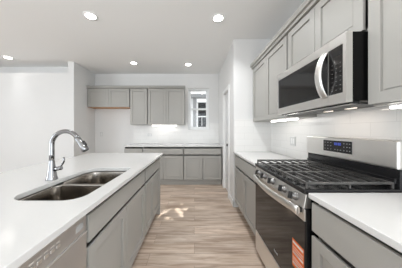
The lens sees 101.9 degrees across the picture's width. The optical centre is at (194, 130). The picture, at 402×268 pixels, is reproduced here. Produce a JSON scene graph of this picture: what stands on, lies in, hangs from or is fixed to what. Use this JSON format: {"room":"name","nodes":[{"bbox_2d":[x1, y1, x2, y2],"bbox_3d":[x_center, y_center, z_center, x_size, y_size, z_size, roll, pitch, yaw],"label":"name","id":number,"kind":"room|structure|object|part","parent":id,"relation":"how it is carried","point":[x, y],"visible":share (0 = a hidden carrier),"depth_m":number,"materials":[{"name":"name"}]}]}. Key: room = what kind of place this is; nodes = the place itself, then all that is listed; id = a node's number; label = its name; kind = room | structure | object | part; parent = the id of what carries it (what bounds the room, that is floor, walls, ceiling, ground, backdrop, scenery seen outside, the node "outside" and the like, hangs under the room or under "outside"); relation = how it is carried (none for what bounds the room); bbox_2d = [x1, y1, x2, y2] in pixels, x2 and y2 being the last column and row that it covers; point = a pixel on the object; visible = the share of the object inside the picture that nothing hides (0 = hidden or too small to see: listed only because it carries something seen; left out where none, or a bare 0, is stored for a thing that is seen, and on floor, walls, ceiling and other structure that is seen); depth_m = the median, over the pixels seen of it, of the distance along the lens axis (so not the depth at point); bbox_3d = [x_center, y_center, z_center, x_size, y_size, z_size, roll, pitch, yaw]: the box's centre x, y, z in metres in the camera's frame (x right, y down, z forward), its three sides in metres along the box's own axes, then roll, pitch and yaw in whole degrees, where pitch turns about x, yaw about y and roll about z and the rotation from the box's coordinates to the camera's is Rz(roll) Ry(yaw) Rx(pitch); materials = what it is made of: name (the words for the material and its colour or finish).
{"room":"kitchen","nodes":[
{"label":"kitchen","id":0,"kind":"room"},
{"bbox_2d":[0,67,67,172],"bbox_3d":[-4.385,-0.117,3.777,3.230,2.765,0.405,0,0,0],"label":"wall","id":1,"kind":"structure","parent":0,"point":[33,100],"depth_m":3.58,"materials":[{"name":"white paint"}]},
{"bbox_2d":[68,62,94,157],"bbox_3d":[-2.705,-0.117,3.955,0.130,2.765,0.760,0,0,0],"label":"wall","id":2,"kind":"structure","parent":0,"point":[81,118],"depth_m":3.75,"materials":[{"name":"white paint"}]},
{"bbox_2d":[0,0,304,73],"bbox_3d":[-2.350,-1.560,0.185,7.500,0.120,8.570,0,0,0],"label":"ceiling","id":3,"kind":"structure","parent":0,"point":[162,36],"depth_m":2.45,"materials":[{"name":"white paint"}]},
{"bbox_2d":[1,55,13,59],"bbox_3d":[-3.840,-1.496,3.360,0.184,0.008,0.184,0,0,0],"label":"recessed light","id":4,"kind":"object","parent":3,"relation":"in","point":[3,56],"visible":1,"depth_m":3.35,"materials":[{"name":"white paint"}]},
{"bbox_2d":[82,11,98,20],"bbox_3d":[-1.360,-1.496,2.140,0.184,0.008,0.184,0,0,0],"label":"recessed light","id":5,"kind":"object","parent":3,"relation":"in","point":[89,15],"visible":1,"depth_m":2.12,"materials":[{"name":"white paint"}]},
{"bbox_2d":[211,13,224,22],"bbox_3d":[0.320,-1.496,2.180,0.184,0.008,0.184,0,0,0],"label":"recessed light","id":6,"kind":"object","parent":3,"relation":"in","point":[218,17],"visible":1,"depth_m":2.17,"materials":[{"name":"white paint"}]},
{"bbox_2d":[95,74,218,152],"bbox_3d":[-2.300,-0.117,4.402,7.400,2.765,0.135,0,0,0],"label":"wall","id":7,"kind":"structure","parent":0,"point":[115,125],"depth_m":4.33,"materials":[{"name":"white paint"}]},
{"bbox_2d":[87,89,129,108],"bbox_3d":[-2.113,-0.794,4.170,1.050,0.461,0.327,0,0,0],"label":"upper cabinet","id":8,"kind":"object","parent":7,"relation":"attached to","point":[96,98],"visible":0.93,"depth_m":4.02,"materials":[{"name":"grey paint"}]},
{"bbox_3d":[-2.372,-0.796,4.015,0.512,0.441,0.016,0,0,0],"label":"door","id":9,"kind":"part","parent":8,"relation":"part of","materials":[{"name":"grey paint"}]},
{"bbox_3d":[-2.113,-0.567,4.175,1.042,0.005,0.298,0,0,0],"label":"panel","id":10,"kind":"part","parent":8,"relation":"part of","materials":[{"name":"brown wood"}]},
{"bbox_3d":[-1.854,-0.796,4.015,0.512,0.441,0.016,0,0,0],"label":"door","id":11,"kind":"part","parent":8,"relation":"part of","materials":[{"name":"grey paint"}]},
{"bbox_2d":[130,89,147,124],"bbox_3d":[-1.369,-0.580,4.170,0.435,0.890,0.327,0,0,0],"label":"upper cabinet","id":12,"kind":"object","parent":7,"relation":"attached to","point":[138,98],"visible":0.95,"depth_m":4.02,"materials":[{"name":"grey paint"}]},
{"bbox_2d":[148,89,184,124],"bbox_3d":[-0.694,-0.580,4.170,0.910,0.890,0.327,0,0,0],"label":"upper cabinet","id":13,"kind":"object","parent":7,"relation":"attached to","point":[165,106],"visible":0.99,"depth_m":4.02,"materials":[{"name":"grey paint"}]},
{"bbox_2d":[86,86,184,88],"bbox_3d":[-1.430,-1.056,4.022,2.416,0.062,0.103,0,0,0],"label":"crown molding","id":14,"kind":"structure","parent":13,"relation":"attached to","point":[88,87],"depth_m":3.99,"materials":[{"name":"grey paint"}]},
{"bbox_3d":[-0.918,-0.579,4.015,0.442,0.876,0.016,0,0,0],"label":"door","id":15,"kind":"part","parent":13,"relation":"part of","materials":[{"name":"grey paint"}]},
{"bbox_3d":[-0.470,-0.579,4.015,0.442,0.876,0.016,0,0,0],"label":"door","id":16,"kind":"part","parent":13,"relation":"part of","materials":[{"name":"grey paint"}]},
{"bbox_2d":[134,123,218,142],"bbox_3d":[-0.480,0.083,4.331,2.260,0.536,0.008,0,0,0],"label":"backsplash","id":17,"kind":"structure","parent":7,"relation":"attached to","point":[179,133],"depth_m":4.33,"materials":[{"name":"white tile"}]},
{"bbox_2d":[188,89,208,129],"bbox_3d":[0.112,-0.556,4.386,0.557,1.118,0.138,0,0,0],"label":"window","id":18,"kind":"structure","parent":7,"relation":"in","point":[189,90],"depth_m":4.39,"materials":[{"name":"white plastic"}]},
{"bbox_3d":[0.112,-0.812,4.438,0.487,0.535,0.025,0,0,0],"label":"sash","id":19,"kind":"part","parent":18,"relation":"part of","materials":[{"name":"white plastic"}]},
{"bbox_3d":[0.112,-0.320,4.407,0.487,0.540,0.025,0,0,0],"label":"sash","id":20,"kind":"part","parent":18,"relation":"part of","materials":[{"name":"white plastic"}]},
{"bbox_2d":[131,183,265,267],"bbox_3d":[-2.300,1.315,0.235,7.400,0.100,8.470,0,0,0],"label":"floor","id":21,"kind":"structure","parent":0,"point":[196,226],"depth_m":1.96,"materials":[{"name":"brown wood"}]},
{"bbox_2d":[18,215,86,267],"bbox_3d":[-0.811,0.829,0.475,0.607,0.872,0.599,0,0,0],"label":"dishwasher","id":22,"kind":"object","parent":21,"relation":"on","point":[68,250],"visible":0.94,"depth_m":0.65,"materials":[{"name":"silver metal"}]},
{"bbox_3d":[-0.527,0.816,0.475,0.033,0.668,0.599,0,0,0],"label":"door panel","id":23,"kind":"part","parent":22,"relation":"part of","materials":[{"name":"silver metal"}]},
{"bbox_2d":[19,170,144,267],"bbox_3d":[-0.827,0.823,1.252,0.617,0.884,0.935,0,0,0],"label":"base cabinet","id":24,"kind":"object","parent":21,"relation":"on","point":[115,234],"visible":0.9,"depth_m":1.15,"materials":[{"name":"grey paint"}]},
{"bbox_2d":[0,153,162,267],"bbox_3d":[-1.042,0.365,1.302,1.115,0.029,2.405,0,0,0],"label":"countertop","id":25,"kind":"structure","parent":24,"relation":"on","point":[26,227],"depth_m":0.80,"materials":[{"name":"white stone"}]},
{"bbox_2d":[45,129,88,180],"bbox_3d":[-0.902,0.172,1.160,0.296,0.358,0.072,0,0,0],"label":"kitchen faucet","id":26,"kind":"object","parent":25,"relation":"on","point":[52,170],"visible":1,"depth_m":1.15,"materials":[{"name":"silver metal"}]},
{"bbox_3d":[-0.924,0.107,1.160,0.212,0.228,0.033,0,0,0],"label":"spout","id":27,"kind":"part","parent":26,"relation":"part of","materials":[{"name":"silver metal"}]},
{"bbox_2d":[19,171,127,214],"bbox_3d":[-0.772,0.476,1.165,0.399,0.186,0.714,0,0,0],"label":"sink","id":28,"kind":"object","parent":25,"relation":"in","point":[82,185],"visible":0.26,"depth_m":1.14,"materials":[{"name":"silver metal"}]},
{"bbox_3d":[-0.772,0.477,0.977,0.399,0.184,0.338,0,0,0],"label":"bowl","id":29,"kind":"part","parent":28,"relation":"part of","materials":[{"name":"silver metal"}]},
{"bbox_3d":[-0.772,0.477,1.345,0.399,0.184,0.354,0,0,0],"label":"bowl","id":30,"kind":"part","parent":28,"relation":"part of","materials":[{"name":"silver metal"}]},
{"bbox_3d":[-0.526,0.853,1.024,0.016,0.544,0.448,0,0,0],"label":"door","id":31,"kind":"part","parent":24,"relation":"part of","materials":[{"name":"grey paint"}]},
{"bbox_3d":[-0.526,0.486,1.252,0.016,0.134,0.905,0,0,0],"label":"drawer","id":32,"kind":"part","parent":24,"relation":"part of","materials":[{"name":"grey paint"}]},
{"bbox_3d":[-0.526,0.853,1.481,0.016,0.544,0.448,0,0,0],"label":"door","id":33,"kind":"part","parent":24,"relation":"part of","materials":[{"name":"grey paint"}]},
{"bbox_2d":[124,147,142,152],"bbox_3d":[-1.390,0.823,4.016,0.430,0.884,0.617,0,0,0],"label":"base cabinet","id":34,"kind":"object","parent":21,"relation":"on","point":[127,149],"visible":0.08,"depth_m":3.71,"materials":[{"name":"grey paint"}]},
{"bbox_3d":[-1.390,0.486,3.716,0.406,0.134,0.016,0,0,0],"label":"drawer","id":35,"kind":"part","parent":34,"relation":"part of","materials":[{"name":"grey paint"}]},
{"bbox_2d":[141,158,159,235],"bbox_3d":[-0.827,0.823,2.083,0.617,0.884,0.722,0,0,0],"label":"base cabinet","id":36,"kind":"object","parent":21,"relation":"on","point":[152,175],"visible":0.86,"depth_m":2.02,"materials":[{"name":"grey paint"}]},
{"bbox_3d":[-0.526,0.853,1.908,0.016,0.544,0.342,0,0,0],"label":"door","id":37,"kind":"part","parent":36,"relation":"part of","materials":[{"name":"grey paint"}]},
{"bbox_3d":[-0.526,0.486,2.083,0.016,0.134,0.692,0,0,0],"label":"drawer","id":38,"kind":"part","parent":36,"relation":"part of","materials":[{"name":"grey paint"}]},
{"bbox_3d":[-0.526,0.853,2.258,0.016,0.544,0.342,0,0,0],"label":"door","id":39,"kind":"part","parent":36,"relation":"part of","materials":[{"name":"grey paint"}]},
{"bbox_2d":[143,147,183,184],"bbox_3d":[-0.710,0.823,4.016,0.925,0.884,0.617,0,0,0],"label":"base cabinet","id":40,"kind":"object","parent":21,"relation":"on","point":[172,159],"visible":0.6,"depth_m":3.72,"materials":[{"name":"grey paint"}]},
{"bbox_3d":[-0.937,0.853,3.716,0.446,0.544,0.016,0,0,0],"label":"door","id":41,"kind":"part","parent":40,"relation":"part of","materials":[{"name":"grey paint"}]},
{"bbox_3d":[-0.710,0.486,3.716,0.901,0.134,0.016,0,0,0],"label":"drawer","id":42,"kind":"part","parent":40,"relation":"part of","materials":[{"name":"grey paint"}]},
{"bbox_2d":[123,143,222,146],"bbox_3d":[-0.483,0.365,4.013,2.264,0.029,0.626,0,0,0],"label":"countertop","id":43,"kind":"structure","parent":40,"relation":"on","point":[133,144],"depth_m":3.74,"materials":[{"name":"white stone"}]},
{"bbox_3d":[-0.482,0.853,3.716,0.446,0.544,0.016,0,0,0],"label":"door","id":44,"kind":"part","parent":40,"relation":"part of","materials":[{"name":"grey paint"}]},
{"bbox_2d":[184,147,221,184],"bbox_3d":[0.192,0.823,4.016,0.872,0.884,0.617,0,0,0],"label":"base cabinet","id":45,"kind":"object","parent":21,"relation":"on","point":[202,165],"visible":0.96,"depth_m":3.72,"materials":[{"name":"grey paint"}]},
{"bbox_3d":[-0.022,0.853,3.716,0.419,0.544,0.016,0,0,0],"label":"door","id":46,"kind":"part","parent":45,"relation":"part of","materials":[{"name":"grey paint"}]},
{"bbox_3d":[0.192,0.486,3.716,0.848,0.134,0.016,0,0,0],"label":"drawer","id":47,"kind":"part","parent":45,"relation":"part of","materials":[{"name":"grey paint"}]},
{"bbox_3d":[0.406,0.853,3.716,0.419,0.544,0.016,0,0,0],"label":"door","id":48,"kind":"part","parent":45,"relation":"part of","materials":[{"name":"grey paint"}]},
{"bbox_2d":[235,155,255,235],"bbox_3d":[0.957,0.823,2.180,0.617,0.884,0.990,0,0,0],"label":"base cabinet","id":49,"kind":"object","parent":21,"relation":"on","point":[245,185],"visible":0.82,"depth_m":2.05,"materials":[{"name":"grey paint"}]},
{"bbox_3d":[0.656,0.853,2.368,0.016,0.544,0.440,0,0,0],"label":"door","id":50,"kind":"part","parent":49,"relation":"part of","materials":[{"name":"grey paint"}]},
{"bbox_3d":[0.656,0.476,2.143,0.016,0.154,0.891,0,0,0],"label":"drawer","id":51,"kind":"part","parent":49,"relation":"part of","materials":[{"name":"grey paint"}]},
{"bbox_3d":[0.656,0.853,1.917,0.016,0.544,0.440,0,0,0],"label":"door","id":52,"kind":"part","parent":49,"relation":"part of","materials":[{"name":"grey paint"}]},
{"bbox_2d":[233,152,304,165],"bbox_3d":[0.953,0.365,2.183,0.626,0.029,0.997,0,0,0],"label":"countertop","id":53,"kind":"structure","parent":49,"relation":"on","point":[251,157],"depth_m":2.18,"materials":[{"name":"white stone"}]},
{"bbox_2d":[253,136,401,267],"bbox_3d":[0.913,0.662,1.302,0.704,1.205,0.760,0,0,0],"label":"gas range","id":54,"kind":"object","parent":21,"relation":"on","point":[284,233],"visible":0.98,"depth_m":1.12,"materials":[{"name":"silver metal"}]},
{"bbox_3d":[0.646,1.117,1.302,0.035,0.191,0.748,0,0,0],"label":"storage drawer","id":55,"kind":"part","parent":54,"relation":"part of","materials":[{"name":"silver metal"}]},
{"bbox_3d":[0.588,0.468,1.300,0.054,0.053,0.704,0,0,0],"label":"door handle","id":56,"kind":"part","parent":54,"relation":"part of","materials":[{"name":"silver metal"}]},
{"bbox_3d":[0.632,0.768,1.302,0.006,0.486,0.748,0,0,0],"label":"oven glass","id":57,"kind":"part","parent":54,"relation":"part of","materials":[{"name":"black glass"}]},
{"bbox_3d":[0.631,0.488,1.302,0.007,0.070,0.748,0,0,0],"label":"door rail","id":58,"kind":"part","parent":54,"relation":"part of","materials":[{"name":"silver metal"}]},
{"bbox_3d":[0.643,0.407,1.302,0.043,0.080,0.750,0,0,0],"label":"control panel","id":59,"kind":"part","parent":54,"relation":"part of","materials":[{"name":"silver metal"}]},
{"bbox_3d":[0.615,0.407,1.130,0.039,0.051,0.052,0,0,0],"label":"knob","id":60,"kind":"part","parent":54,"relation":"part of","materials":[{"name":"silver metal"}]},
{"bbox_3d":[0.615,0.407,1.010,0.039,0.051,0.052,0,0,0],"label":"knob","id":61,"kind":"part","parent":54,"relation":"part of","materials":[{"name":"silver metal"}]},
{"bbox_3d":[0.649,0.733,1.302,0.029,0.560,0.748,0,0,0],"label":"oven door","id":62,"kind":"part","parent":54,"relation":"part of","materials":[{"name":"black metal"}]},
{"bbox_2d":[255,163,399,193],"bbox_3d":[0.897,0.342,1.302,0.545,0.048,0.756,0,0,0],"label":"cooktop","id":63,"kind":"object","parent":54,"relation":"in","point":[276,171],"depth_m":1.05,"materials":[{"name":"black metal"}]},
{"bbox_3d":[1.153,0.132,1.323,0.004,0.093,0.263,0,0,0],"label":"display panel","id":64,"kind":"part","parent":54,"relation":"part of","materials":[{"name":"black plastic"}]},
{"bbox_2d":[312,203,401,267],"bbox_3d":[0.957,0.823,0.456,0.617,0.884,0.912,0,0,0],"label":"base cabinet","id":65,"kind":"object","parent":21,"relation":"on","point":[340,243],"visible":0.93,"depth_m":0.72,"materials":[{"name":"grey paint"}]},
{"bbox_3d":[0.656,0.853,0.680,0.016,0.544,0.439,0,0,0],"label":"door","id":66,"kind":"part","parent":65,"relation":"part of","materials":[{"name":"grey paint"}]},
{"bbox_2d":[308,193,401,252],"bbox_3d":[0.953,0.365,0.448,0.626,0.029,0.936,0,0,0],"label":"countertop","id":67,"kind":"structure","parent":65,"relation":"on","point":[379,215],"depth_m":0.71,"materials":[{"name":"white stone"}]},
{"bbox_2d":[219,39,271,200],"bbox_3d":[0.963,-0.117,3.513,0.625,2.765,1.645,0,0,0],"label":"wall","id":68,"kind":"structure","parent":0,"point":[236,71],"depth_m":2.69,"materials":[{"name":"white paint"}]},
{"bbox_2d":[223,84,229,198],"bbox_3d":[0.683,0.210,3.320,0.134,2.110,0.640,0,0,0],"label":"door","id":69,"kind":"structure","parent":68,"relation":"in","point":[226,98],"depth_m":3.44,"materials":[{"name":"white paint"}]},
{"bbox_2d":[222,181,237,206],"bbox_3d":[0.683,1.215,3.198,0.094,0.100,1.044,0,0,0],"label":"baseboard","id":70,"kind":"structure","parent":68,"relation":"attached to","point":[234,204],"depth_m":2.71,"materials":[{"name":"white paint"}]},
{"bbox_2d":[234,119,270,151],"bbox_3d":[0.965,0.083,2.686,0.605,0.536,0.008,0,0,0],"label":"backsplash","id":71,"kind":"structure","parent":68,"relation":"attached to","point":[249,136],"depth_m":2.68,"materials":[{"name":"white tile"}]},
{"bbox_2d":[253,35,316,121],"bbox_3d":[1.117,-0.566,2.182,0.315,0.862,0.992,0,0,0],"label":"upper cabinet","id":72,"kind":"object","parent":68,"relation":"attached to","point":[265,74],"visible":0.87,"depth_m":2.10,"materials":[{"name":"grey paint"}]},
{"bbox_3d":[0.967,-0.565,2.425,0.016,0.848,0.480,0,0,0],"label":"door","id":73,"kind":"part","parent":72,"relation":"part of","materials":[{"name":"grey paint"}]},
{"bbox_3d":[0.967,-0.565,1.939,0.016,0.848,0.480,0,0,0],"label":"door","id":74,"kind":"part","parent":72,"relation":"part of","materials":[{"name":"grey paint"}]},
{"bbox_2d":[250,0,319,69],"bbox_3d":[0.974,-1.040,1.354,0.105,0.080,2.668,0,0,0],"label":"crown molding","id":75,"kind":"structure","parent":72,"relation":"attached to","point":[303,10],"depth_m":1.65,"materials":[{"name":"grey paint"}]},
{"bbox_2d":[271,117,298,121],"bbox_3d":[1.080,-0.124,1.985,0.030,0.022,0.570,0,0,0],"label":"light","id":76,"kind":"object","parent":72,"relation":"attached to","point":[295,118],"visible":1,"depth_m":1.90,"materials":[{"name":"white paint"}]},
{"bbox_3d":[1.338,-0.118,-0.655,0.125,2.765,6.690,0,0,0],"label":"wall","id":77,"kind":"structure","parent":0,"visible":0},
{"bbox_2d":[290,136,295,145],"bbox_3d":[1.262,0.140,2.090,0.008,0.116,0.120,0,0,0],"label":"light switch","id":78,"kind":"object","parent":77,"relation":"attached to","point":[292,139],"visible":1,"depth_m":2.07,"materials":[{"name":"grey plastic"}]},
{"bbox_2d":[288,0,367,68],"bbox_3d":[1.117,-0.781,1.299,0.315,0.432,0.770,0,0,0],"label":"upper cabinet","id":79,"kind":"object","parent":77,"relation":"attached to","point":[327,20],"visible":0.59,"depth_m":1.21,"materials":[{"name":"grey paint"}]},
{"bbox_3d":[0.967,-0.780,1.486,0.016,0.418,0.370,0,0,0],"label":"door","id":80,"kind":"part","parent":79,"relation":"part of","materials":[{"name":"grey paint"}]},
{"bbox_2d":[277,31,375,114],"bbox_3d":[1.032,-0.352,1.288,0.469,0.403,0.755,0,0,0],"label":"microwave oven","id":81,"kind":"object","parent":79,"relation":"attached to","point":[333,78],"visible":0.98,"depth_m":1.04,"materials":[{"name":"silver metal"}]},
{"bbox_3d":[0.866,-0.357,1.341,0.027,0.280,0.608,0,0,0],"label":"door glass","id":82,"kind":"part","parent":81,"relation":"part of","materials":[{"name":"black glass"}]},
{"bbox_3d":[0.867,-0.356,1.351,0.036,0.395,0.630,0,0,0],"label":"door","id":83,"kind":"part","parent":81,"relation":"part of","materials":[{"name":"silver metal"}]},
{"bbox_3d":[0.828,-0.353,1.063,0.061,0.296,0.054,0,0,0],"label":"door handle","id":84,"kind":"part","parent":81,"relation":"part of","materials":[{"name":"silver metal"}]},
{"bbox_3d":[0.867,-0.356,0.973,0.036,0.395,0.123,0,0,0],"label":"control panel","id":85,"kind":"part","parent":81,"relation":"part of","materials":[{"name":"silver metal"}]},
{"bbox_3d":[0.967,-0.780,1.112,0.016,0.418,0.370,0,0,0],"label":"door","id":86,"kind":"part","parent":79,"relation":"part of","materials":[{"name":"grey paint"}]},
{"bbox_2d":[271,106,401,158],"bbox_3d":[1.271,0.098,1.335,0.008,0.566,2.710,0,0,0],"label":"backsplash","id":87,"kind":"structure","parent":77,"relation":"attached to","point":[378,122],"depth_m":1.43,"materials":[{"name":"white tile"}]},
{"bbox_2d":[368,0,401,105],"bbox_3d":[1.117,-0.566,0.468,0.315,0.862,0.890,0,0,0],"label":"upper cabinet","id":88,"kind":"object","parent":77,"relation":"attached to","point":[384,16],"visible":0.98,"depth_m":0.83,"materials":[{"name":"grey paint"}]},
{"bbox_2d":[389,103,401,108],"bbox_3d":[1.045,-0.124,0.532,0.030,0.022,0.665,0,0,0],"label":"light","id":89,"kind":"object","parent":88,"relation":"attached to","point":[399,105],"visible":1,"depth_m":0.84,"materials":[{"name":"white paint"}]},
{"label":"outside","id":90,"kind":"structure","parent":0,"visible":0},
{"bbox_3d":[0.500,1.540,9.235,15.000,0.150,9.530,0,0,0],"label":"yard","id":91,"kind":"structure","parent":90,"visible":0},
{"bbox_2d":[191,92,205,126],"bbox_3d":[0.000,-0.625,9.050,10.400,4.180,3.100,0,0,0],"label":"neighbouring house","id":92,"kind":"structure","parent":91,"relation":"on","point":[198,117],"depth_m":7.99,"materials":[{"name":"white"}]},
{"bbox_3d":[0.380,-0.615,8.010,0.390,1.470,0.020,0,0,0],"label":"pane","id":93,"kind":"part","parent":92,"relation":"part of","materials":[{"name":"black"}]}
]}

